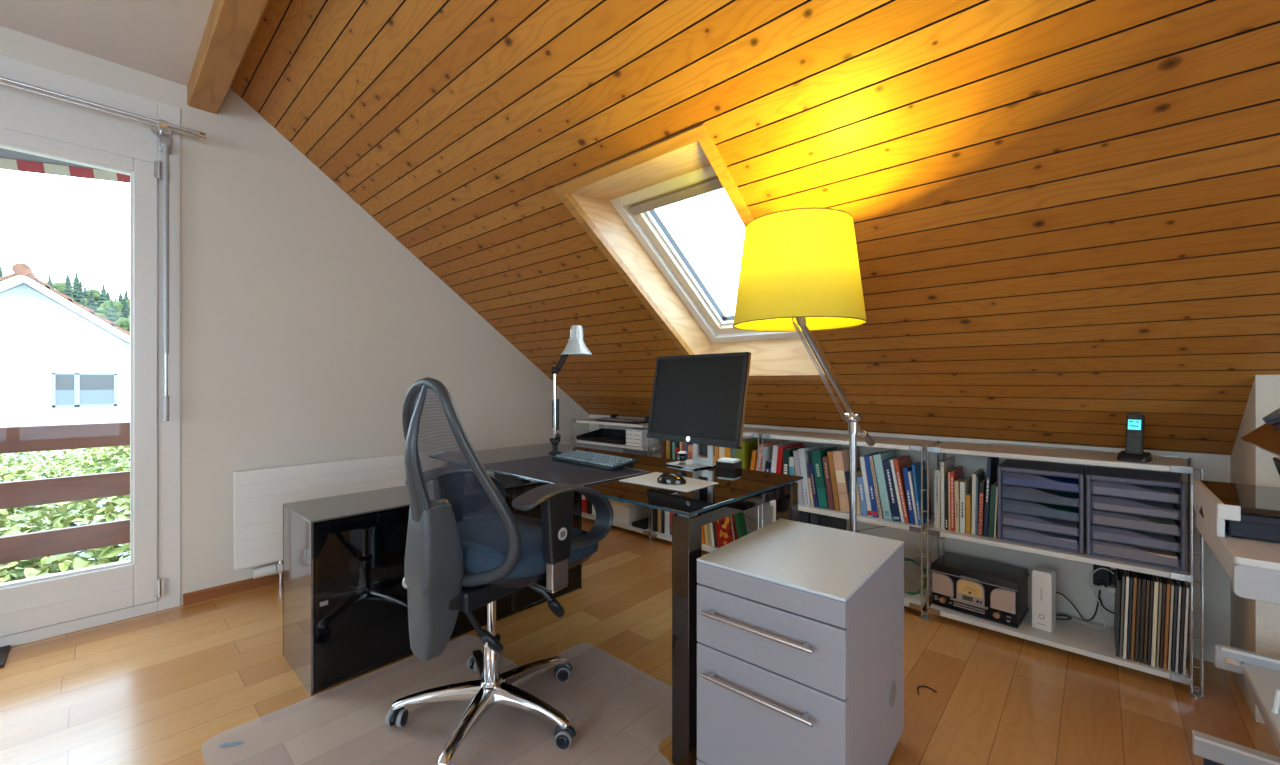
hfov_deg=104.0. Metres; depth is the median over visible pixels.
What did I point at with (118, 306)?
tree
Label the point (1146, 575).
record
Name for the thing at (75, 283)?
tree
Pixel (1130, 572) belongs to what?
record
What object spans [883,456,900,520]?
book
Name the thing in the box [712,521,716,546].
book
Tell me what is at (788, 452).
book
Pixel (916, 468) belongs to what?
book
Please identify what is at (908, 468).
book
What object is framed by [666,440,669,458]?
book
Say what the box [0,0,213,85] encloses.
ceiling
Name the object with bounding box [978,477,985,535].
book
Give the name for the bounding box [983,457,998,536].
book
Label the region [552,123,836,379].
window
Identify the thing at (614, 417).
electronic device
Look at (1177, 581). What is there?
record
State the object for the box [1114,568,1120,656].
record
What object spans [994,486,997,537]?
book
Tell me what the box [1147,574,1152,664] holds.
record
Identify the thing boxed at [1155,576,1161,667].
record
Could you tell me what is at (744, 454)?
book
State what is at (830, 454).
book
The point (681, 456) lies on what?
figurine
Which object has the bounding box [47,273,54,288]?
tree
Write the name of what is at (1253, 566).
computer desk
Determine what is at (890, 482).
print
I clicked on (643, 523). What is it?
folder
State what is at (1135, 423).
telephone
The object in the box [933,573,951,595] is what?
speaker grille
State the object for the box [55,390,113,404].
curtain
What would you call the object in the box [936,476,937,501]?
print
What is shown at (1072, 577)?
wall
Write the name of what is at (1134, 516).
drawer box
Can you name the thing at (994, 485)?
book
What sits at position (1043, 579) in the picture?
router
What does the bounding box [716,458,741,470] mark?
box
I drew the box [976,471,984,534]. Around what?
book
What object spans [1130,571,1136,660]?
record
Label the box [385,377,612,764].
office chair
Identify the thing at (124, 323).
tree
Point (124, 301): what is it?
tree
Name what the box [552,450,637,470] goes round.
keyboard
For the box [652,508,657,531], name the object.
book
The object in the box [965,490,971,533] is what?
book
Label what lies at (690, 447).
book
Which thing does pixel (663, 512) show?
book
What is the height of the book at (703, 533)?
0.144 m
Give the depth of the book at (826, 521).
2.73 m
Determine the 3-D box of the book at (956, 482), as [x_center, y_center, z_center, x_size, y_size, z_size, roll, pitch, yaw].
[1.504,0.566,2.345,0.016,0.231,0.171,-1,-1,43]
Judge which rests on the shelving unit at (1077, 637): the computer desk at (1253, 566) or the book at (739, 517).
the book at (739, 517)
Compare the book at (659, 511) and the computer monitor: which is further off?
the book at (659, 511)
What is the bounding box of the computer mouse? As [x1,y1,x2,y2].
[657,472,685,484]
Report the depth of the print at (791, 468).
2.82 m
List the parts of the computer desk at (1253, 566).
foot rail, rail, wire handle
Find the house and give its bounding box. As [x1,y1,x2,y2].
[0,263,129,560]
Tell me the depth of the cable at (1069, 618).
2.17 m
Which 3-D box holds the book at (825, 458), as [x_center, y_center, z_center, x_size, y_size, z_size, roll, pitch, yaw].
[1.075,0.540,2.752,0.066,0.283,0.201,0,0,43]
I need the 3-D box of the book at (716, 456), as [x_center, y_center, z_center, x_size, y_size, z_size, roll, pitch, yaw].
[0.545,0.536,3.239,0.043,0.291,0.200,0,0,43]
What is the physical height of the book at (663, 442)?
0.276 m
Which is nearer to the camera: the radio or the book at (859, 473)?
the radio
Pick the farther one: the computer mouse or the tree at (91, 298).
the tree at (91, 298)
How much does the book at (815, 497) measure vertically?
0.241 m
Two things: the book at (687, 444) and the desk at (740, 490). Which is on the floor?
the desk at (740, 490)
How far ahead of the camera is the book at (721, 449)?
3.13 m
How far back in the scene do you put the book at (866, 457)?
2.53 m
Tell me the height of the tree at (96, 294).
6.750 m
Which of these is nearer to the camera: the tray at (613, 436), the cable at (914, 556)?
the cable at (914, 556)
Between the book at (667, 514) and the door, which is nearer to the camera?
the door
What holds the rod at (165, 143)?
hanging from the curtain rod at (159, 127)
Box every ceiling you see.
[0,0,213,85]
[230,0,1279,456]
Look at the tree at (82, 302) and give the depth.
132.61 m
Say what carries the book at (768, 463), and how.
on the shelving unit at (1077, 637)
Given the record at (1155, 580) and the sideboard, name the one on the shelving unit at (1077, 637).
the record at (1155, 580)
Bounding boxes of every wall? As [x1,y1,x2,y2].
[0,26,588,605]
[589,414,1229,662]
[1230,375,1279,724]
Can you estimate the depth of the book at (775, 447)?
2.89 m
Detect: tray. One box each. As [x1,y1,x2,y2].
[576,428,625,444]
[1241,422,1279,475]
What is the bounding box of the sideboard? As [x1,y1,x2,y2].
[283,472,581,695]
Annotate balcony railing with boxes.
[0,422,129,563]
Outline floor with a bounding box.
[0,517,1279,764]
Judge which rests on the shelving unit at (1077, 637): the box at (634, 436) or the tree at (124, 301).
the box at (634, 436)
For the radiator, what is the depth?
2.68 m
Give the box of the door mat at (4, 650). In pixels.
[0,645,9,667]
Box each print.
[756,447,761,470]
[789,466,793,474]
[871,459,880,515]
[887,470,893,502]
[897,472,906,516]
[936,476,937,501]
[951,476,952,527]
[978,493,982,534]
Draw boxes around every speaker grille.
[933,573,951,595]
[991,590,1013,612]
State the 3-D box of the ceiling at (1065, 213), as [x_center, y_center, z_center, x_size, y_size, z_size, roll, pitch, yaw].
[1.118,-0.671,1.467,6.935,2.157,2.862,0,0,43]
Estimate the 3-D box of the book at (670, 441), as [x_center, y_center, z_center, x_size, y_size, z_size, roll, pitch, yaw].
[0.279,0.540,3.483,0.013,0.283,0.200,0,0,43]
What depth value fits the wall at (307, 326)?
2.80 m
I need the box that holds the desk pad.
[483,455,649,485]
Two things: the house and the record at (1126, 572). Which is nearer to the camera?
the record at (1126, 572)
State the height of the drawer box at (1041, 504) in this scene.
0.318 m
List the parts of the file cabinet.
bar handle, bar handle, panel, drawer, drawer, panel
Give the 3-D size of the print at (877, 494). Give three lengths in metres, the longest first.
0.280 x 0.004 x 0.001 m
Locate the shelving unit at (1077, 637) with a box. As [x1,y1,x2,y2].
[570,417,1203,698]
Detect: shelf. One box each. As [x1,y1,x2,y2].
[578,443,647,455]
[1242,663,1279,741]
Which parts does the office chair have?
leg, arm post, armrest, backrest, backrest frame, leg, lever, leg, seat, leg, leg, lever, arm post, armrest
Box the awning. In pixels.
[0,148,129,182]
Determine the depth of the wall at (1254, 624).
1.63 m
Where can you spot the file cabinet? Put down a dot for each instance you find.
(800, 625)
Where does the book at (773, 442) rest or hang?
on the shelving unit at (1077, 637)
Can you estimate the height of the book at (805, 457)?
0.315 m
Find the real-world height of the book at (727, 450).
0.280 m
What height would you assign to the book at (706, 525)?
0.160 m
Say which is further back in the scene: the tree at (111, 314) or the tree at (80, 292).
the tree at (80, 292)
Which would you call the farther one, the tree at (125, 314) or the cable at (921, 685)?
the tree at (125, 314)
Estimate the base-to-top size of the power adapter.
0.095 m
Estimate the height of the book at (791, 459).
0.259 m
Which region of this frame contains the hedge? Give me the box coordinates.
[0,445,129,582]
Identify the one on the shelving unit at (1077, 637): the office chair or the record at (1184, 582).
the record at (1184, 582)
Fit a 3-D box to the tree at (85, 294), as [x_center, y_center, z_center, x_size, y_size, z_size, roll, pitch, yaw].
[-166.425,-25.359,149.898,2.499,7.609,2.907,0,0,-18]
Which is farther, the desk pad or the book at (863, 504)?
the book at (863, 504)
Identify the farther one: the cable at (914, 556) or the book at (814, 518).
the book at (814, 518)
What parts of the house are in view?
pane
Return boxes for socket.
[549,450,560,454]
[796,317,806,325]
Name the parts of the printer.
lid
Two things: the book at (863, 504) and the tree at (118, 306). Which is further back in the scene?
the tree at (118, 306)
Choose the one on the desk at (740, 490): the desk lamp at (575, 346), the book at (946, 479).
the desk lamp at (575, 346)
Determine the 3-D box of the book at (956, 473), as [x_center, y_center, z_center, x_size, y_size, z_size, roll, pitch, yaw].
[1.501,0.545,2.368,0.016,0.272,0.201,-1,0,43]
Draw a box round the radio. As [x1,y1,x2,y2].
[930,551,1028,627]
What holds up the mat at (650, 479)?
on the desk at (740, 490)
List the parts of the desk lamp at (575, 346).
arm, arm, lamp shade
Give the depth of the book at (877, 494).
2.52 m
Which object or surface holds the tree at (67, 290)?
on the hill
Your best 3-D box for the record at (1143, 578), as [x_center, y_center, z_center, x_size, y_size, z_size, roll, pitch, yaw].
[1.969,0.887,1.969,0.010,0.315,0.300,2,2,43]
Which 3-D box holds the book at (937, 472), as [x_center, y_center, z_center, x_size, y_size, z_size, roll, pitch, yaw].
[1.456,0.546,2.410,0.024,0.272,0.201,0,0,43]
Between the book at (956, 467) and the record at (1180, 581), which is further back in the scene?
the book at (956, 467)
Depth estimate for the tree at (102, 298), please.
150.16 m
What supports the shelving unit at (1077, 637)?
on the floor
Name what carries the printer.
on the computer desk at (1253, 566)
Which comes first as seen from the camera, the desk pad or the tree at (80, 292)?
the desk pad
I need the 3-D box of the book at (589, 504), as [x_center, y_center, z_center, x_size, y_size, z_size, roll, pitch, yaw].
[-0.335,0.959,4.059,0.038,0.171,0.220,0,0,43]
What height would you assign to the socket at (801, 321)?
0.141 m
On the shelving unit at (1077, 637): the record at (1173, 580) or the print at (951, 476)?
the record at (1173, 580)
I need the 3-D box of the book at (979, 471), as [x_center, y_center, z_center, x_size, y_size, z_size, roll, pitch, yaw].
[1.562,0.546,2.313,0.015,0.272,0.200,1,1,43]
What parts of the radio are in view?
knob, dial plate, lid trim, lid, knob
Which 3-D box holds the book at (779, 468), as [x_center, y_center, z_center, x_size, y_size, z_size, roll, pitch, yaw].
[0.886,0.524,2.973,0.058,0.315,0.271,0,0,43]
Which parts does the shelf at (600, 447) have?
lid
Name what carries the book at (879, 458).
on the shelving unit at (1077, 637)
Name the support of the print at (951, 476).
attached to the book at (956, 473)
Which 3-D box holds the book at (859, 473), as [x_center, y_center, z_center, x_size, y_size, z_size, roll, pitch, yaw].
[1.171,0.577,2.644,0.052,0.209,0.170,0,0,43]
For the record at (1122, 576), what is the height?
0.310 m
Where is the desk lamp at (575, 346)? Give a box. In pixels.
[549,325,591,454]
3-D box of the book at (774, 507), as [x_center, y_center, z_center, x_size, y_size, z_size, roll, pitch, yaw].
[0.862,0.877,2.982,0.018,0.335,0.250,0,0,43]
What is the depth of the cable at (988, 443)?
2.25 m
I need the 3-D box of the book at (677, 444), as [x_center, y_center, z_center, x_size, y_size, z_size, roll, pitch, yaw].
[0.318,0.539,3.447,0.033,0.286,0.201,0,0,43]
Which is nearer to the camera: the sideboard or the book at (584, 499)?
the sideboard
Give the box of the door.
[0,55,180,646]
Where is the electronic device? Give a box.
[595,414,648,423]
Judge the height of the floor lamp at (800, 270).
1.580 m
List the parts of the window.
sash, frame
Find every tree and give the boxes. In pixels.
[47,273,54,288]
[53,282,74,292]
[63,279,73,297]
[65,272,71,288]
[71,271,79,298]
[75,281,85,303]
[80,297,85,306]
[83,286,88,299]
[86,289,95,311]
[86,289,100,300]
[95,283,107,308]
[95,313,105,317]
[96,300,122,317]
[106,300,117,322]
[115,317,129,331]
[117,291,122,303]
[120,302,128,317]
[121,294,126,312]
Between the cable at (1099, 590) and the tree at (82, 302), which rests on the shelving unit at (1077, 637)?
the cable at (1099, 590)
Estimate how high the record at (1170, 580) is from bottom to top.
0.312 m
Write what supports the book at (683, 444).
on the shelving unit at (1077, 637)
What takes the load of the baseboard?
attached to the wall at (307, 326)
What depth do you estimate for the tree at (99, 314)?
114.53 m
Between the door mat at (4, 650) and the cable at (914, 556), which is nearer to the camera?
the door mat at (4, 650)
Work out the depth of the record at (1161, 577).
1.82 m
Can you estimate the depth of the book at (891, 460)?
2.45 m
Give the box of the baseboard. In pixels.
[183,574,278,605]
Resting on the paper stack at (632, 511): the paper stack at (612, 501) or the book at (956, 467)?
the paper stack at (612, 501)
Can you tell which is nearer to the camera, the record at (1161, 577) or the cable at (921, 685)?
the cable at (921, 685)
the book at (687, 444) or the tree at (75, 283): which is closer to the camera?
the book at (687, 444)
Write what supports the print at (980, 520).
attached to the book at (982, 488)
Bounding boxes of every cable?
[904,555,931,580]
[904,558,926,594]
[917,685,936,694]
[988,443,1114,452]
[1056,590,1100,620]
[1056,614,1071,619]
[1070,590,1105,628]
[1089,568,1113,587]
[1099,598,1114,613]
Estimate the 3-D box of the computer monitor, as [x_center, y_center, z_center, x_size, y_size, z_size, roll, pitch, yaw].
[0.271,0.122,2.095,0.206,0.476,0.500,0,0,-41]
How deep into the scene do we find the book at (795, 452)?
2.79 m
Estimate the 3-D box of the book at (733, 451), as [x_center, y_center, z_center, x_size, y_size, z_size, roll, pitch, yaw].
[0.650,0.543,3.156,0.037,0.278,0.220,0,0,43]
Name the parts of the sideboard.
panel, frame, door, door, frame, frame, door, panel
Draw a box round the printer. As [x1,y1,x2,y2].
[1193,479,1279,542]
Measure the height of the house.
10.584 m
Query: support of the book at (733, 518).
on the shelving unit at (1077, 637)
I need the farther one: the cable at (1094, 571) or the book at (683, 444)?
the book at (683, 444)
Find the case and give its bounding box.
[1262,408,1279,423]
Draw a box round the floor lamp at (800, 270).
[733,207,874,532]
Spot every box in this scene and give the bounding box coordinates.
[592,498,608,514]
[626,428,658,446]
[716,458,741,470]
[998,459,1084,553]
[1087,466,1185,571]
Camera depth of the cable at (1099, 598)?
2.11 m
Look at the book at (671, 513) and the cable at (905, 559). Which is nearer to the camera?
the cable at (905, 559)
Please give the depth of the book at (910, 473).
2.40 m
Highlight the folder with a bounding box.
[632,517,650,528]
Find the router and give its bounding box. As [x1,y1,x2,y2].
[1032,566,1055,631]
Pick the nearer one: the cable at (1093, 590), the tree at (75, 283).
the cable at (1093, 590)
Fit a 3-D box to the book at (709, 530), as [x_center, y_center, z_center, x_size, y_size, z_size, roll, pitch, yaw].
[0.510,0.959,3.271,0.031,0.171,0.200,0,0,43]
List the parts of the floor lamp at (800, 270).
lamp shade, arm, counter arm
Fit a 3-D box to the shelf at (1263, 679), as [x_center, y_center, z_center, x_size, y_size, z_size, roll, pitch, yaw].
[1.769,0.814,0.951,0.714,0.015,0.674,0,0,43]
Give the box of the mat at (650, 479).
[619,472,717,491]
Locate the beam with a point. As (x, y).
(231, 26)
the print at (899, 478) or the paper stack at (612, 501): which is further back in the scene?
the paper stack at (612, 501)
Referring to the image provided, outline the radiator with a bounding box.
[233,450,443,585]
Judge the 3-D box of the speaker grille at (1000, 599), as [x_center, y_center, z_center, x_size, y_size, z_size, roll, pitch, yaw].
[1.560,0.936,2.150,0.003,0.085,0.080,0,0,-43]
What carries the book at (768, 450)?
on the shelving unit at (1077, 637)
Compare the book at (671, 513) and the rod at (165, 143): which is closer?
the rod at (165, 143)
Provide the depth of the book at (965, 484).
2.27 m
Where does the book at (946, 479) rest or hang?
on the shelving unit at (1077, 637)
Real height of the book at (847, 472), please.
0.215 m
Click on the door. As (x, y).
(37, 608)
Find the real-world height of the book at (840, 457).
0.321 m
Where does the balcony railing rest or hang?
on the floor
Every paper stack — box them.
[608,498,639,507]
[611,504,650,516]
[613,510,650,524]
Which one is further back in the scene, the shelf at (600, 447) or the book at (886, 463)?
the shelf at (600, 447)
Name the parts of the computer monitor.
stand plate, trim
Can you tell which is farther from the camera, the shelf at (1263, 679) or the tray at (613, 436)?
the tray at (613, 436)
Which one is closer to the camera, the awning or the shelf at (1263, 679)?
the shelf at (1263, 679)
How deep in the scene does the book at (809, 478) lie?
2.74 m
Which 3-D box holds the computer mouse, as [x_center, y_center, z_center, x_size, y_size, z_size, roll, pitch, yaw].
[0.113,0.338,1.782,0.103,0.040,0.064,0,0,14]
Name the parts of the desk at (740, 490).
glass, leg, rail, leg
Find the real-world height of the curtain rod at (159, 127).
0.072 m
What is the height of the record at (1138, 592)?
0.312 m
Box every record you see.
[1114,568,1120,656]
[1119,569,1124,657]
[1122,570,1128,658]
[1126,570,1132,659]
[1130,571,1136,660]
[1134,572,1140,661]
[1138,573,1145,662]
[1143,574,1149,663]
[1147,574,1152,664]
[1150,575,1158,666]
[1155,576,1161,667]
[1159,576,1165,668]
[1162,577,1169,669]
[1167,578,1173,670]
[1170,579,1177,671]
[1174,580,1181,672]
[1178,580,1184,673]
[1182,581,1188,674]
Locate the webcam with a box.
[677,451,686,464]
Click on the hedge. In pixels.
(30, 519)
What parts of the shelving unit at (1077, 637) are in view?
post, shelf, shelf, shelf, post, shelf, post, shelf, shelf, shelf, shelf, post, post, shelf, shelf, shelf, post, post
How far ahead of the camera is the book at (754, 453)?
2.98 m
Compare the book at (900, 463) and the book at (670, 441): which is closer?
the book at (900, 463)
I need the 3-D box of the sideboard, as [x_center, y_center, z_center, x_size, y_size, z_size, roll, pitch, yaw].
[-0.874,0.794,2.342,0.390,0.612,1.246,0,0,43]
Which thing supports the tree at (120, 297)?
on the hill
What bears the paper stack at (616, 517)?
on the shelving unit at (1077, 637)
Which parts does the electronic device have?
guide rail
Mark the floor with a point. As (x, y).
(171, 686)
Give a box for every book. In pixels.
[582,495,586,512]
[587,498,591,513]
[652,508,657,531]
[658,509,661,532]
[662,440,665,457]
[662,510,664,533]
[665,511,670,534]
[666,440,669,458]
[670,441,674,458]
[670,512,675,534]
[672,442,674,459]
[675,441,679,459]
[682,443,685,451]
[686,443,692,459]
[688,444,707,459]
[702,525,704,543]
[704,524,708,544]
[708,523,711,545]
[710,523,714,546]
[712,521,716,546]
[714,446,718,462]
[715,515,737,547]
[717,515,734,546]
[719,447,724,458]
[725,447,730,457]
[731,448,736,458]
[734,511,747,538]
[736,438,763,468]
[750,449,757,469]
[755,441,779,470]
[761,445,772,470]
[765,460,771,471]
[771,442,793,472]
[773,506,775,521]
[775,442,802,499]
[783,446,805,474]
[789,456,798,501]
[793,450,804,504]
[798,444,823,505]
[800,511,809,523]
[808,477,814,506]
[809,462,818,506]
[810,513,819,525]
[811,446,836,507]
[820,514,846,530]
[822,455,834,509]
[827,448,842,510]
[832,447,860,511]
[845,468,858,493]
[857,470,861,514]
[857,475,867,515]
[860,453,872,516]
[864,451,881,517]
[869,455,883,518]
[873,450,895,519]
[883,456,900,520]
[890,455,904,521]
[894,455,910,522]
[903,463,914,523]
[908,470,918,524]
[912,460,930,525]
[934,467,940,528]
[940,456,954,528]
[945,477,948,529]
[948,467,956,529]
[950,466,962,530]
[954,476,965,531]
[960,477,971,532]
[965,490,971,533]
[971,468,983,534]
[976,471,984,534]
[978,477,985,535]
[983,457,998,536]
[988,479,997,537]
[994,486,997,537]
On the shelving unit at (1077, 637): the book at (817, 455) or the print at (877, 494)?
the book at (817, 455)
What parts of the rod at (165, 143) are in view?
rod, handle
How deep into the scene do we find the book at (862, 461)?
2.54 m
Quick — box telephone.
[1117,413,1151,462]
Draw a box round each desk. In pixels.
[429,443,802,764]
[1192,507,1279,764]
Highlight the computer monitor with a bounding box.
[647,352,750,469]
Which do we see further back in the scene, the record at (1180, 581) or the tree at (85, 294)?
the tree at (85, 294)
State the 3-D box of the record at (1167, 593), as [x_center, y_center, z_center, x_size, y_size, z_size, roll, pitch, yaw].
[2.015,0.888,1.927,0.009,0.313,0.300,2,1,43]
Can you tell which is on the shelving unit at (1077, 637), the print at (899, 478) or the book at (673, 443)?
the book at (673, 443)
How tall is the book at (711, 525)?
0.180 m
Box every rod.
[0,76,204,139]
[159,135,171,420]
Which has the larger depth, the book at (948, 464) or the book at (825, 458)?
the book at (825, 458)
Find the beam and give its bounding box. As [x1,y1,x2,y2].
[187,0,269,113]
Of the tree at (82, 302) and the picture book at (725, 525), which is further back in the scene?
the tree at (82, 302)
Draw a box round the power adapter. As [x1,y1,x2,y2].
[1093,564,1115,592]
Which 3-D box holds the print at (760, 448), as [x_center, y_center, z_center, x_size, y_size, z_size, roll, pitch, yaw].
[0.698,0.523,2.962,0.021,0.284,0.001,11,7,42]
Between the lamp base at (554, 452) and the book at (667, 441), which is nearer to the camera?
the lamp base at (554, 452)
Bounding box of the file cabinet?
[697,519,903,764]
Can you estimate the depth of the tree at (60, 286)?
147.07 m
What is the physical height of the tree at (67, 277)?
9.362 m

